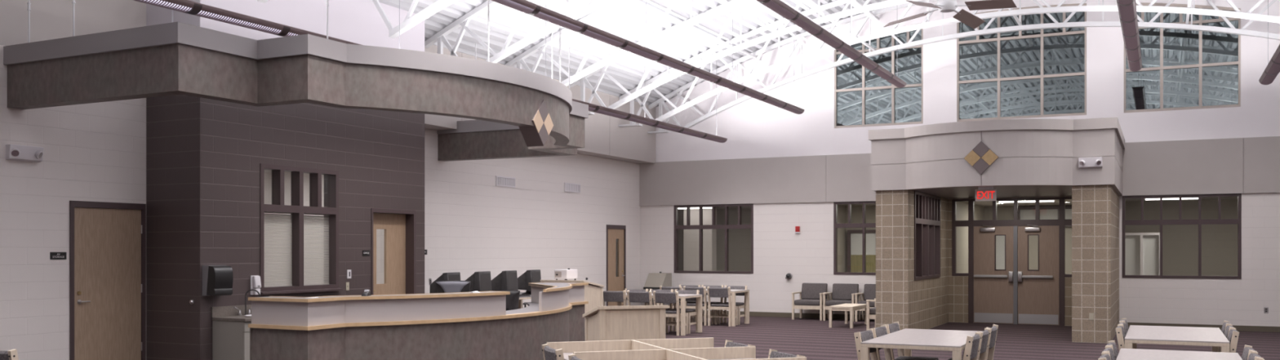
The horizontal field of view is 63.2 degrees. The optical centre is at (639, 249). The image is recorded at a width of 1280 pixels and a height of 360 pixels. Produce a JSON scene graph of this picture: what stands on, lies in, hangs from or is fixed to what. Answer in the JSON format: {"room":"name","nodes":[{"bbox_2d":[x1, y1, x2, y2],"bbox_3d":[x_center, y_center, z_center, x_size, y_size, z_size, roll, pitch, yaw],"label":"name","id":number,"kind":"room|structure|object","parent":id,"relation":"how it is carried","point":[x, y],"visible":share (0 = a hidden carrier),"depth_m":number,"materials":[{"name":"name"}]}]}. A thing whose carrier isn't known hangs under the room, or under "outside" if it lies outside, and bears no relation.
{"room":"school library","nodes":[
{"label":"school library","id":0,"kind":"room"},
{"bbox_2d":[0,0,146,359],"bbox_3d":[-9.689,-0.891,7.195,0.250,4.983,14.190,0,0,27],"label":"wall","id":1,"kind":"structure","parent":0,"point":[93,152],"depth_m":12.34,"materials":[{"name":"paint"}]},
{"bbox_2d":[5,144,44,162],"bbox_3d":[-7.076,-1.108,11.987,0.130,0.174,0.400,0,0,27],"label":"emergency light","id":2,"kind":"object","parent":1,"relation":"attached to","point":[13,152],"visible":1,"depth_m":11.96,"materials":[{"name":"white plastic"}]},
{"bbox_2d":[69,200,146,359],"bbox_3d":[-6.685,0.505,13.022,0.204,2.190,1.040,0,0,27],"label":"door","id":3,"kind":"structure","parent":1,"relation":"in","point":[108,240],"depth_m":12.98,"materials":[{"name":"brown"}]},
{"bbox_2d":[146,0,424,359],"bbox_3d":[-4.984,-1.121,15.262,1.040,5.442,4.450,0,0,27],"label":"wall","id":4,"kind":"structure","parent":0,"point":[204,156],"depth_m":13.71,"materials":[{"name":"brick"}]},
{"bbox_2d":[202,265,233,296],"bbox_3d":[-5.333,0.390,13.139,0.234,0.380,0.280,0,0,27],"label":"dispenser","id":5,"kind":"object","parent":4,"relation":"attached to","point":[217,280],"visible":1,"depth_m":13.04,"materials":[{"name":"grey plastic"}]},
{"bbox_2d":[249,275,261,294],"bbox_3d":[-5.084,0.472,13.786,0.100,0.255,0.130,0,0,27],"label":"soap dispenser","id":6,"kind":"object","parent":4,"relation":"attached to","point":[255,281],"visible":0.96,"depth_m":13.75,"materials":[{"name":"white plastic"}]},
{"bbox_2d":[259,163,338,291],"bbox_3d":[-4.811,-0.290,14.600,0.162,1.720,1.480,0,0,27],"label":"window","id":7,"kind":"structure","parent":4,"relation":"in","point":[297,208],"depth_m":14.58,"materials":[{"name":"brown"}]},
{"bbox_2d":[264,212,292,287],"bbox_3d":[-5.026,-0.013,14.302,0.027,1.045,0.635,0,0,27],"label":"window blind","id":8,"kind":"object","parent":7,"relation":"attached to","point":[277,244],"visible":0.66,"depth_m":14.33,"materials":[{"name":"grey"}]},
{"bbox_2d":[303,213,329,285],"bbox_3d":[-4.701,-0.013,14.950,0.027,1.045,0.635,0,0,27],"label":"window blind","id":9,"kind":"object","parent":7,"relation":"attached to","point":[308,247],"visible":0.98,"depth_m":15.00,"materials":[{"name":"grey"}]},
{"bbox_2d":[260,288,342,294],"bbox_3d":[-4.727,0.579,14.557,0.090,0.042,1.520,0,0,27],"label":"window sill","id":10,"kind":"structure","parent":4,"relation":"attached to","point":[328,289],"depth_m":14.47,"materials":[{"name":"grey"}]},
{"bbox_2d":[371,208,415,294],"bbox_3d":[-3.958,0.485,16.381,0.232,2.230,1.050,0,0,27],"label":"door","id":11,"kind":"structure","parent":4,"relation":"in","point":[398,225],"depth_m":16.59,"materials":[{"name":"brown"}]},
{"bbox_2d":[264,171,384,285],"bbox_3d":[-6.627,0.125,16.085,4.145,2.950,4.050,0,0,27],"label":"window glass","id":12,"kind":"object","parent":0,"point":[268,176],"depth_m":17.85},
{"bbox_2d":[424,128,639,307],"bbox_3d":[-2.245,-0.350,22.060,0.250,3.900,10.160,0,0,27],"label":"wall","id":13,"kind":"structure","parent":0,"point":[473,224],"depth_m":21.55,"materials":[{"name":"paint"}]},
{"bbox_2d":[495,175,515,187],"bbox_3d":[-2.694,-1.360,20.864,0.018,0.200,0.680,0,0,27],"label":"air vent","id":14,"kind":"object","parent":13,"relation":"in","point":[504,181],"visible":1,"depth_m":20.83,"materials":[{"name":"white plastic"}]},
{"bbox_2d":[606,224,626,306],"bbox_3d":[-0.625,0.505,25.124,0.204,2.190,0.970,0,0,27],"label":"door","id":15,"kind":"structure","parent":13,"relation":"in","point":[614,283],"depth_m":25.11,"materials":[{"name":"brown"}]},
{"bbox_2d":[424,44,655,164],"bbox_3d":[-2.026,-2.874,21.783,0.490,1.418,9.851,0,0,27],"label":"wall","id":16,"kind":"structure","parent":0,"point":[603,137],"depth_m":23.88,"materials":[{"name":"paint"}]},
{"bbox_2d":[377,0,887,107],"bbox_3d":[1.777,-4.450,9.612,18.570,2.433,28.780,0,0,27],"label":"ceiling","id":17,"kind":"structure","parent":0,"point":[629,70],"depth_m":20.85,"materials":[{"name":"grey"}]},
{"bbox_2d":[3,0,588,161],"bbox_3d":[-3.411,-3.172,14.480,4.450,3.585,8.184,0,0,27],"label":"canopy","id":18,"kind":"object","parent":17,"relation":"hanging from","point":[518,113],"visible":0.99,"depth_m":11.64,"materials":[{"name":"paint"}]},
{"bbox_2d":[372,0,457,38],"bbox_3d":[3.205,-4.220,11.681,16.790,2.724,0.115,0,0,27],"label":"roof truss","id":19,"kind":"object","parent":17,"relation":"attached to","point":[410,21],"visible":1,"depth_m":14.90,"materials":[{"name":"white metal"}]},
{"bbox_2d":[133,0,727,142],"bbox_3d":[-1.823,-3.473,16.459,0.239,2.056,16.624,0,0,27],"label":"pendant light","id":20,"kind":"object","parent":17,"relation":"hanging from","point":[188,6],"visible":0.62,"depth_m":11.71,"materials":[{"name":"brown metal"}]},
{"bbox_2d":[424,0,617,62],"bbox_3d":[4.062,-4.220,14.014,17.346,2.725,0.180,0,0,27],"label":"roof truss","id":21,"kind":"object","parent":17,"relation":"attached to","point":[589,7],"visible":0.7,"depth_m":17.17,"materials":[{"name":"white metal"}]},
{"bbox_2d":[504,0,757,85],"bbox_3d":[5.159,-4.220,16.205,17.346,2.725,0.180,0,0,27],"label":"roof truss","id":22,"kind":"object","parent":17,"relation":"attached to","point":[518,60],"visible":0.75,"depth_m":19.04,"materials":[{"name":"white metal"}]},
{"bbox_2d":[491,0,804,114],"bbox_3d":[-1.172,-4.016,13.672,0.239,2.042,21.024,0,0,27],"label":"pendant light","id":23,"kind":"object","parent":17,"relation":"hanging from","point":[524,6],"visible":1,"depth_m":15.66,"materials":[{"name":"brown metal"}]},
{"bbox_2d":[569,0,919,115],"bbox_3d":[6.256,-4.220,18.396,17.346,2.725,0.180,0,0,27],"label":"roof truss","id":24,"kind":"object","parent":17,"relation":"attached to","point":[865,7],"visible":0.62,"depth_m":20.72,"materials":[{"name":"white metal"}]},
{"bbox_2d":[756,0,906,88],"bbox_3d":[0.831,-4.437,12.669,0.239,2.023,21.024,0,0,27],"label":"pendant light","id":25,"kind":"object","parent":17,"relation":"hanging from","point":[779,6],"visible":1,"depth_m":17.14,"materials":[{"name":"brown metal"}]},
{"bbox_2d":[617,0,1279,127],"bbox_3d":[7.286,-4.220,20.452,17.346,2.725,0.180,0,0,27],"label":"roof truss","id":26,"kind":"object","parent":17,"relation":"attached to","point":[1150,8],"visible":0.85,"depth_m":21.81,"materials":[{"name":"white metal"}]},
{"bbox_2d":[884,0,1017,29],"bbox_3d":[4.347,-4.432,14.711,1.506,2.311,1.506,0,0,0],"label":"ceiling fan","id":27,"kind":"object","parent":17,"relation":"hanging from","point":[964,16],"visible":1,"depth_m":14.60,"materials":[{"name":"white metal"}]},
{"bbox_2d":[647,0,1279,133],"bbox_3d":[7.980,-4.220,21.838,17.346,2.725,0.180,0,0,27],"label":"roof truss","id":28,"kind":"object","parent":17,"relation":"attached to","point":[1065,24],"visible":0.81,"depth_m":22.96,"materials":[{"name":"white metal"}]},
{"bbox_2d":[526,0,761,90],"bbox_3d":[-1.937,-4.131,15.228,0.050,0.843,21.498,0,0,27],"label":"bridging angle","id":29,"kind":"object","parent":28,"relation":"attached to","point":[638,2],"visible":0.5,"depth_m":20.69,"materials":[{"name":"white metal"}]},
{"bbox_2d":[800,0,879,50],"bbox_3d":[0.594,-4.836,13.961,0.050,0.802,21.498,0,0,27],"label":"bridging angle","id":30,"kind":"object","parent":28,"relation":"attached to","point":[805,2],"visible":0.9,"depth_m":20.94,"materials":[{"name":"white metal"}]},
{"bbox_2d":[1116,0,1142,71],"bbox_3d":[4.845,-4.442,10.659,0.239,2.034,21.024,0,0,27],"label":"pendant light","id":31,"kind":"object","parent":17,"relation":"hanging from","point":[1127,12],"visible":1,"depth_m":16.54,"materials":[{"name":"brown metal"}]},
{"bbox_2d":[1258,0,1279,84],"bbox_3d":[6.786,-4.045,9.687,0.239,2.060,21.024,0,0,27],"label":"pendant light","id":32,"kind":"object","parent":17,"relation":"hanging from","point":[1272,70],"visible":1,"depth_m":17.80,"materials":[{"name":"brown metal"}]},
{"bbox_2d":[683,207,716,271],"bbox_3d":[1.765,0.181,30.570,0.900,2.838,0.350,0,0,27],"label":"pier","id":33,"kind":"object","parent":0,"point":[691,237],"visible":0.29,"depth_m":30.42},
{"bbox_2d":[677,204,875,272],"bbox_3d":[3.892,0.180,27.895,9.380,2.840,5.930,0,0,27],"label":"wall","id":34,"kind":"structure","parent":0,"point":[740,239],"depth_m":31.44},
{"bbox_2d":[847,229,875,272],"bbox_3d":[6.619,0.150,28.962,1.700,1.400,0.080,0,0,27],"label":"window","id":35,"kind":"structure","parent":34,"relation":"in","point":[854,237],"depth_m":29.20,"materials":[{"name":"grey"}]},
{"bbox_2d":[850,232,875,254],"bbox_3d":[6.625,-0.155,28.975,1.520,0.610,0.010,0,0,27],"label":"shade","id":36,"kind":"object","parent":35,"relation":"attached to","point":[855,237],"depth_m":29.17,"materials":[{"name":"grey"}]},
{"bbox_2d":[850,254,875,272],"bbox_3d":[6.623,0.455,28.971,1.520,0.610,0.020,0,0,27],"label":"curtain","id":37,"kind":"object","parent":35,"relation":"hanging from","point":[855,260],"depth_m":29.17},
{"bbox_2d":[875,190,914,329],"bbox_3d":[4.808,0.240,19.607,0.600,2.720,0.530,0,0,27],"label":"wall","id":38,"kind":"structure","parent":0,"point":[895,209],"depth_m":19.38,"materials":[{"name":"tile"}]},
{"bbox_2d":[914,196,948,328],"bbox_3d":[5.892,0.240,21.346,0.220,2.720,3.550,0,0,27],"label":"wall","id":39,"kind":"structure","parent":0,"point":[931,295],"depth_m":21.77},
{"bbox_2d":[914,191,940,279],"bbox_3d":[5.713,-0.265,20.866,0.150,1.690,2.530,0,0,27],"label":"window","id":40,"kind":"structure","parent":39,"relation":"in","point":[926,206],"depth_m":20.83,"materials":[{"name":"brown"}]},
{"bbox_2d":[584,315,1279,359],"bbox_3d":[1.619,1.700,14.008,22.350,0.200,36.500,0,0,27],"label":"floor","id":41,"kind":"structure","parent":0,"point":[813,339],"depth_m":18.40,"materials":[{"name":"carpet"}]},
{"bbox_2d":[0,349,18,359],"bbox_3d":[-5.001,1.189,8.393,0.503,0.822,0.499,0,0,27],"label":"chair","id":42,"kind":"object","parent":41,"relation":"on","point":[12,354],"visible":1,"depth_m":8.11,"materials":[{"name":"wood"}]},
{"bbox_2d":[212,320,251,359],"bbox_3d":[-4.807,1.250,13.764,0.592,0.700,1.570,0,0,27],"label":"base cabinet","id":43,"kind":"object","parent":41,"relation":"on","point":[230,340],"visible":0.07,"depth_m":13.05,"materials":[{"name":"grey"}]},
{"bbox_2d":[211,304,251,321],"bbox_3d":[-4.814,0.815,13.768,0.599,0.170,1.590,0,0,27],"label":"countertop","id":44,"kind":"structure","parent":43,"relation":"on","point":[220,313],"depth_m":13.30,"materials":[{"name":"grey laminate"}]},
{"bbox_2d":[248,282,588,359],"bbox_3d":[-2.204,1.065,13.876,1.752,1.070,6.108,0,0,27],"label":"desk","id":45,"kind":"object","parent":41,"relation":"on","point":[455,326],"visible":1,"depth_m":12.14,"materials":[{"name":"laminate"}]},
{"bbox_2d":[260,291,502,298],"bbox_3d":[-3.000,0.547,12.319,3.004,0.026,0.914,0,0,-43],"label":"countertop","id":46,"kind":"structure","parent":45,"relation":"on","point":[483,291],"depth_m":11.98,"materials":[{"name":"grey"}]},
{"bbox_2d":[506,302,538,314],"bbox_3d":[-2.248,0.849,13.897,1.635,0.032,5.890,0,0,27],"label":"countertop","id":47,"kind":"structure","parent":45,"relation":"on","point":[532,307],"depth_m":14.38,"materials":[{"name":"grey"}]},
{"bbox_2d":[528,282,575,288],"bbox_3d":[-1.433,0.547,15.390,0.900,0.026,3.045,0,0,6],"label":"countertop","id":48,"kind":"structure","parent":45,"relation":"on","point":[558,285],"depth_m":15.89,"materials":[{"name":"grey"}]},
{"bbox_2d":[435,280,471,293],"bbox_3d":[-2.624,1.017,14.900,0.568,1.164,0.618,0,0,3],"label":"chair","id":49,"kind":"object","parent":41,"relation":"on","point":[442,286],"visible":0.23,"depth_m":14.62,"materials":[{"name":"grey plastic"}]},
{"bbox_2d":[493,290,526,311],"bbox_3d":[-2.252,1.142,17.789,0.650,0.914,0.618,0,0,-2],"label":"chair","id":50,"kind":"object","parent":41,"relation":"on","point":[512,300],"visible":0.17,"depth_m":17.52,"materials":[{"name":"fabric"}]},
{"bbox_2d":[518,292,531,308],"bbox_3d":[-2.777,1.235,19.201,1.260,0.730,3.950,0,0,27],"label":"table","id":51,"kind":"object","parent":41,"relation":"on","point":[520,303],"visible":0.02,"depth_m":20.60,"materials":[{"name":"grey"}]},
{"bbox_2d":[429,271,460,293],"bbox_3d":[-3.361,0.630,17.844,0.449,0.478,0.430,0,0,21],"label":"monitor","id":52,"kind":"object","parent":51,"relation":"on","point":[445,276],"visible":0.25,"depth_m":17.73,"materials":[{"name":"grey plastic"}]},
{"bbox_2d":[465,271,491,292],"bbox_3d":[-2.954,0.630,18.658,0.449,0.478,0.430,0,0,21],"label":"monitor","id":53,"kind":"object","parent":51,"relation":"on","point":[480,281],"visible":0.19,"depth_m":18.48,"materials":[{"name":"grey plastic"}]},
{"bbox_2d":[491,270,518,291],"bbox_3d":[-2.569,0.630,19.427,0.449,0.478,0.430,0,0,21],"label":"monitor","id":54,"kind":"object","parent":51,"relation":"on","point":[505,280],"visible":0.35,"depth_m":19.27,"materials":[{"name":"grey plastic"}]},
{"bbox_2d":[517,269,541,294],"bbox_3d":[-2.197,0.630,20.169,0.449,0.478,0.430,0,0,21],"label":"monitor","id":55,"kind":"object","parent":51,"relation":"on","point":[529,276],"visible":0.6,"depth_m":20.00,"materials":[{"name":"grey plastic"}]},
{"bbox_2d":[542,343,564,359],"bbox_3d":[-0.507,1.189,8.419,0.499,0.822,0.503,0,0,-18],"label":"chair","id":56,"kind":"object","parent":41,"relation":"on","point":[548,353],"visible":1,"depth_m":8.25,"materials":[{"name":"grey fabric"}]},
{"bbox_2d":[540,280,604,336],"bbox_3d":[-1.194,1.066,18.408,0.880,1.069,0.750,0,0,27],"label":"desk","id":57,"kind":"object","parent":41,"relation":"on","point":[593,292],"visible":0.29,"depth_m":18.18,"materials":[{"name":"brown wood"}]},
{"bbox_2d":[554,268,577,279],"bbox_3d":[-1.313,0.468,18.438,0.260,0.270,0.383,0,0,27],"label":"printer","id":58,"kind":"object","parent":57,"relation":"on","point":[566,274],"visible":0.8,"depth_m":18.29,"materials":[{"name":"white plastic"}]},
{"bbox_2d":[603,289,626,306],"bbox_3d":[-0.413,1.189,20.056,0.503,0.822,0.499,0,0,27],"label":"chair","id":59,"kind":"object","parent":41,"relation":"on","point":[608,296],"visible":0.4,"depth_m":19.83,"materials":[{"name":"grey fabric"}]},
{"bbox_2d":[582,305,668,341],"bbox_3d":[-0.149,1.066,10.120,0.700,1.068,0.560,0,0,-18],"label":"bookshelf","id":60,"kind":"object","parent":41,"relation":"on","point":[631,322],"visible":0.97,"depth_m":9.89,"materials":[{"name":"brown wood"}]},
{"bbox_2d":[626,290,653,306],"bbox_3d":[0.079,1.189,19.810,0.503,0.822,0.499,0,0,27],"label":"chair","id":61,"kind":"object","parent":41,"relation":"on","point":[632,296],"visible":0.47,"depth_m":19.59,"materials":[{"name":"grey fabric"}]},
{"bbox_2d":[643,271,671,305],"bbox_3d":[0.436,1.073,25.437,0.500,1.055,0.600,0,0,27],"label":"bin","id":62,"kind":"object","parent":41,"relation":"on","point":[654,281],"visible":0.36,"depth_m":25.31,"materials":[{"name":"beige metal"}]},
{"bbox_2d":[644,272,671,287],"bbox_3d":[0.436,0.745,25.437,0.480,0.330,0.580,0,0,27],"label":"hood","id":63,"kind":"object","parent":62,"relation":"attached to","point":[654,279],"depth_m":25.32,"materials":[{"name":"metal"}]},
{"bbox_2d":[617,293,702,335],"bbox_3d":[0.196,1.232,20.066,1.820,0.735,0.860,0,0,27],"label":"table","id":64,"kind":"object","parent":41,"relation":"on","point":[682,296],"visible":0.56,"depth_m":19.63,"materials":[{"name":"brown wood"}]},
{"bbox_2d":[653,291,688,335],"bbox_3d":[0.570,1.189,19.564,0.503,0.822,0.499,0,0,27],"label":"chair","id":65,"kind":"object","parent":41,"relation":"on","point":[658,297],"visible":0.73,"depth_m":19.36,"materials":[{"name":"wood"}]},
{"bbox_2d":[546,337,806,359],"bbox_3d":[0.485,1.188,7.256,1.500,0.825,3.514,0,0,-18],"label":"study carrel","id":66,"kind":"object","parent":41,"relation":"on","point":[686,348],"visible":0.94,"depth_m":8.26,"materials":[{"name":"brown wood"}]},
{"bbox_2d":[665,288,699,333],"bbox_3d":[0.824,1.189,20.071,0.503,0.822,0.499,0,0,27],"label":"chair","id":67,"kind":"object","parent":41,"relation":"on","point":[691,312],"visible":0.7,"depth_m":20.09,"materials":[{"name":"wood"}]},
{"bbox_2d":[683,286,713,325],"bbox_3d":[1.243,1.189,22.135,0.503,0.822,0.499,0,0,27],"label":"chair","id":68,"kind":"object","parent":41,"relation":"on","point":[702,290],"visible":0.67,"depth_m":21.91,"materials":[{"name":"wood"}]},
{"bbox_2d":[656,288,749,326],"bbox_3d":[1.355,1.232,22.405,1.800,0.735,0.880,0,0,27],"label":"table","id":69,"kind":"object","parent":41,"relation":"on","point":[733,292],"visible":0.46,"depth_m":22.06,"materials":[{"name":"brown wood"}]},
{"bbox_2d":[706,286,737,326],"bbox_3d":[1.734,1.189,21.889,0.503,0.822,0.499,0,0,27],"label":"chair","id":70,"kind":"object","parent":41,"relation":"on","point":[724,292],"visible":0.95,"depth_m":21.74,"materials":[{"name":"wood"}]},
{"bbox_2d":[717,284,747,324],"bbox_3d":[1.997,1.189,22.414,0.503,0.822,0.499,0,0,27],"label":"chair","id":71,"kind":"object","parent":41,"relation":"on","point":[740,305],"visible":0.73,"depth_m":22.43,"materials":[{"name":"wood"}]},
{"bbox_2d":[768,349,804,358],"bbox_3d":[0.916,1.189,7.845,0.499,0.822,0.503,0,0,-18],"label":"chair","id":72,"kind":"object","parent":41,"relation":"on","point":[773,353],"visible":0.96,"depth_m":8.00,"materials":[{"name":"grey fabric"}]},
{"bbox_2d":[791,283,829,320],"bbox_3d":[3.921,1.190,23.842,0.708,0.820,0.679,0,0,27],"label":"lounge chair","id":73,"kind":"object","parent":41,"relation":"on","point":[813,292],"visible":0.82,"depth_m":23.91,"materials":[{"name":"grey fabric"}]},
{"bbox_2d":[822,283,861,321],"bbox_3d":[4.573,1.190,23.516,0.708,0.820,0.679,0,0,27],"label":"lounge chair","id":74,"kind":"object","parent":41,"relation":"on","point":[841,291],"visible":0.8,"depth_m":23.62,"materials":[{"name":"grey fabric"}]},
{"bbox_2d":[828,303,866,328],"bbox_3d":[4.362,1.380,21.721,0.490,0.440,1.250,0,0,27],"label":"coffee table","id":75,"kind":"object","parent":41,"relation":"on","point":[843,307],"visible":0.88,"depth_m":21.27,"materials":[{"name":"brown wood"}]},
{"bbox_2d":[854,284,875,321],"bbox_3d":[5.226,1.190,23.189,0.708,0.820,0.679,0,0,27],"label":"lounge chair","id":76,"kind":"object","parent":41,"relation":"on","point":[869,290],"visible":0.44,"depth_m":23.41,"materials":[{"name":"grey fabric"}]},
{"bbox_2d":[853,328,877,359],"bbox_3d":[2.344,1.189,9.932,0.499,0.822,0.503,0,0,27],"label":"chair","id":77,"kind":"object","parent":41,"relation":"on","point":[862,336],"visible":0.62,"depth_m":10.01,"materials":[{"name":"grey fabric"}]},
{"bbox_2d":[866,298,875,329],"bbox_3d":[4.869,1.190,20.455,0.679,0.820,0.708,0,0,27],"label":"lounge chair","id":78,"kind":"object","parent":41,"relation":"on","point":[871,313],"visible":0.27,"depth_m":20.28,"materials":[{"name":"wood"}]},
{"bbox_2d":[871,324,892,359],"bbox_3d":[2.599,1.189,10.441,0.499,0.822,0.503,0,0,27],"label":"chair","id":79,"kind":"object","parent":41,"relation":"on","point":[882,331],"visible":0.43,"depth_m":10.61,"materials":[{"name":"grey fabric"}]},
{"bbox_2d":[886,321,938,359],"bbox_3d":[2.854,1.189,10.951,0.499,0.822,0.503,0,0,27],"label":"chair","id":80,"kind":"object","parent":41,"relation":"on","point":[895,326],"visible":0.41,"depth_m":10.98,"materials":[{"name":"grey fabric"}]},
{"bbox_2d":[860,328,982,359],"bbox_3d":[2.882,1.232,10.333,0.900,0.735,1.900,0,0,27],"label":"table","id":81,"kind":"object","parent":41,"relation":"on","point":[907,340],"visible":0.77,"depth_m":9.86,"materials":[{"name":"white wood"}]},
{"bbox_2d":[962,332,981,359],"bbox_3d":[2.886,1.189,9.660,0.499,0.822,0.503,0,0,27],"label":"chair","id":82,"kind":"object","parent":41,"relation":"on","point":[971,352],"visible":1,"depth_m":9.41,"materials":[{"name":"grey fabric"}]},
{"bbox_2d":[948,324,998,359],"bbox_3d":[3.397,1.189,10.679,0.499,0.822,0.503,0,0,27],"label":"chair","id":83,"kind":"object","parent":41,"relation":"on","point":[993,331],"visible":0.65,"depth_m":10.56,"materials":[{"name":"grey fabric"}]},
{"bbox_2d":[977,328,990,359],"bbox_3d":[3.142,1.189,10.170,0.499,0.822,0.503,0,0,27],"label":"chair","id":84,"kind":"object","parent":41,"relation":"on","point":[984,343],"visible":0.64,"depth_m":10.01,"materials":[{"name":"grey fabric"}]},
{"bbox_2d":[1115,324,1125,351],"bbox_3d":[5.072,1.189,10.500,0.499,0.822,0.503,0,0,27],"label":"chair","id":85,"kind":"object","parent":41,"relation":"on","point":[1120,332],"visible":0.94,"depth_m":10.37,"materials":[{"name":"wood"}]},
{"bbox_2d":[1124,324,1229,352],"bbox_3d":[5.556,1.232,10.806,0.890,0.735,2.000,0,0,27],"label":"table","id":86,"kind":"object","parent":41,"relation":"on","point":[1214,337],"visible":0.97,"depth_m":10.32,"materials":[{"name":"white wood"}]},
{"bbox_2d":[1115,348,1242,359],"bbox_3d":[4.164,1.232,8.025,0.890,0.735,1.980,0,0,27],"label":"table","id":87,"kind":"object","parent":41,"relation":"on","point":[1124,353],"visible":1,"depth_m":8.49,"materials":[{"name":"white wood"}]},
{"bbox_2d":[1226,327,1239,352],"bbox_3d":[5.606,1.189,10.233,0.499,0.822,0.503,0,0,27],"label":"chair","id":88,"kind":"object","parent":41,"relation":"on","point":[1233,335],"visible":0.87,"depth_m":9.93,"materials":[{"name":"wood"}]},
{"bbox_2d":[639,136,1279,205],"bbox_3d":[8.000,-1.643,22.390,17.845,1.085,0.295,0,0,27],"label":"wall","id":89,"kind":"structure","parent":0,"point":[1250,165],"depth_m":23.82,"materials":[{"name":"paint"}]},
{"bbox_2d":[640,0,1279,326],"bbox_3d":[8.025,-1.995,22.402,18.210,7.190,0.250,0,0,27],"label":"wall","id":90,"kind":"structure","parent":0,"point":[753,128],"depth_m":23.06,"materials":[{"name":"paint"}]},
{"bbox_2d":[674,203,753,273],"bbox_3d":[1.804,-0.260,25.434,2.090,1.680,0.120,0,0,27],"label":"window","id":91,"kind":"structure","parent":90,"relation":"in","point":[726,227],"depth_m":25.39,"materials":[{"name":"grey"}]},
{"bbox_2d":[833,200,875,275],"bbox_3d":[5.421,-0.260,23.623,2.060,1.680,0.120,0,0,27],"label":"window","id":92,"kind":"structure","parent":90,"relation":"in","point":[864,225],"depth_m":23.86,"materials":[{"name":"grey"}]},
{"bbox_2d":[834,28,923,128],"bbox_3d":[5.421,-3.926,23.645,2.020,2.252,0.100,0,0,27],"label":"window","id":93,"kind":"structure","parent":90,"relation":"in","point":[862,98],"depth_m":23.61,"materials":[{"name":"glass"}]},
{"bbox_2d":[703,310,1279,332],"bbox_3d":[7.969,1.545,22.290,17.810,0.110,0.022,0,0,27],"label":"baseboard","id":94,"kind":"structure","parent":90,"relation":"attached to","point":[1239,328],"depth_m":21.17,"materials":[{"name":"brown"}]},
{"bbox_2d":[951,196,1071,325],"bbox_3d":[8.092,0.245,22.234,2.760,2.710,0.232,0,0,27],"label":"door","id":95,"kind":"structure","parent":90,"relation":"in","point":[1015,294],"depth_m":22.24,"materials":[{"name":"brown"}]},
{"bbox_2d":[956,3,1086,121],"bbox_3d":[8.148,-3.985,22.280,2.620,2.370,0.100,0,0,27],"label":"window","id":96,"kind":"structure","parent":90,"relation":"in","point":[1034,73],"depth_m":22.25,"materials":[{"name":"glass"}]},
{"bbox_2d":[1122,193,1241,279],"bbox_3d":[10.858,-0.260,20.901,2.120,1.680,0.120,0,0,27],"label":"window","id":97,"kind":"structure","parent":90,"relation":"in","point":[1237,221],"depth_m":20.77,"materials":[{"name":"grey"}]},
{"bbox_2d":[1124,2,1240,112],"bbox_3d":[10.876,-3.933,20.914,2.080,2.267,0.100,0,0,27],"label":"window","id":98,"kind":"structure","parent":90,"relation":"in","point":[1181,69],"depth_m":20.88,"materials":[{"name":"glass"}]},
{"bbox_2d":[913,186,1071,198],"bbox_3d":[6.996,-1.125,20.167,3.950,0.020,4.570,0,0,27],"label":"ceiling","id":99,"kind":"structure","parent":0,"point":[1001,191],"depth_m":19.96,"materials":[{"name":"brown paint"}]},
{"bbox_2d":[868,117,1124,195],"bbox_3d":[6.963,-1.670,20.102,4.240,1.130,4.715,0,0,27],"label":"wall","id":100,"kind":"structure","parent":0,"point":[1029,152],"depth_m":17.96,"materials":[{"name":"paint"}]},
{"bbox_2d":[964,141,998,173],"bbox_3d":[5.910,-1.590,18.023,0.580,0.580,0.032,0,0,27],"label":"diamond","id":101,"kind":"object","parent":100,"relation":"attached to","point":[980,157],"visible":1,"depth_m":18.01,"materials":[{"name":"brown tile"}]},
{"bbox_2d":[975,186,995,201],"bbox_3d":[6.062,-0.982,18.236,0.350,0.264,0.060,0,0,27],"label":"exit sign","id":102,"kind":"object","parent":100,"relation":"hanging from","point":[984,193],"visible":1,"depth_m":18.22,"materials":[{"name":"red"}]},
{"bbox_2d":[1078,156,1102,168],"bbox_3d":[7.678,-1.483,17.734,0.370,0.174,0.130,0,0,27],"label":"emergency light","id":103,"kind":"object","parent":100,"relation":"attached to","point":[1083,162],"visible":1,"depth_m":17.73,"materials":[{"name":"white plastic"}]},
{"bbox_2d":[956,201,1071,274],"bbox_3d":[9.489,0.215,25.092,3.300,2.770,5.930,0,0,27],"label":"wall","id":104,"kind":"structure","parent":0,"point":[980,213],"depth_m":27.35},
{"bbox_2d":[995,235,1004,269],"bbox_3d":[9.704,0.150,27.976,0.600,1.700,0.080,0,0,27],"label":"window","id":105,"kind":"structure","parent":104,"relation":"in","point":[1000,240],"depth_m":27.99,"materials":[{"name":"grey"}]},
{"bbox_2d":[1017,205,1071,226],"bbox_3d":[11.023,-0.875,27.316,2.150,0.550,0.080,0,0,27],"label":"window","id":106,"kind":"structure","parent":104,"relation":"in","point":[1046,212],"depth_m":27.47,"materials":[{"name":"grey"}]},
{"bbox_2d":[1020,208,1071,219],"bbox_3d":[11.029,-0.875,27.329,1.970,0.370,0.010,0,0,27],"label":"shade","id":107,"kind":"object","parent":106,"relation":"attached to","point":[1025,214],"depth_m":27.49,"materials":[{"name":"grey"}]},
{"bbox_2d":[965,199,1071,206],"bbox_3d":[9.489,-1.195,25.092,3.300,0.050,5.930,0,0,27],"label":"ceiling","id":108,"kind":"structure","parent":0,"point":[1068,202],"depth_m":26.53,"materials":[{"name":"grey"}]},
{"bbox_2d":[1071,184,1111,343],"bbox_3d":[7.857,0.240,18.081,0.610,2.720,0.530,0,0,27],"label":"wall","id":109,"kind":"structure","parent":0,"point":[1091,205],"depth_m":17.85,"materials":[{"name":"tile"}]},
{"bbox_2d":[1111,186,1119,340],"bbox_3d":[8.945,0.240,19.817,0.220,2.720,3.550,0,0,27],"label":"wall","id":110,"kind":"structure","parent":0,"point":[1115,197],"depth_m":19.62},
{"bbox_2d":[1124,199,1237,275],"bbox_3d":[13.111,0.180,23.278,4.800,2.840,5.930,0,0,27],"label":"wall","id":111,"kind":"structure","parent":0,"point":[1180,242],"depth_m":26.08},
{"bbox_2d":[1124,232,1159,275],"bbox_3d":[11.365,0.160,23.566,0.820,1.080,0.080,0,0,27],"label":"window","id":112,"kind":"structure","parent":111,"relation":"in","point":[1142,250],"depth_m":23.55,"materials":[{"name":"white glass"}]},
{"bbox_2d":[1124,196,1237,201],"bbox_3d":[13.111,-1.265,23.278,4.800,0.050,5.930,0,0,27],"label":"ceiling","id":113,"kind":"structure","parent":0,"point":[1207,197],"depth_m":25.40,"materials":[{"name":"grey"}]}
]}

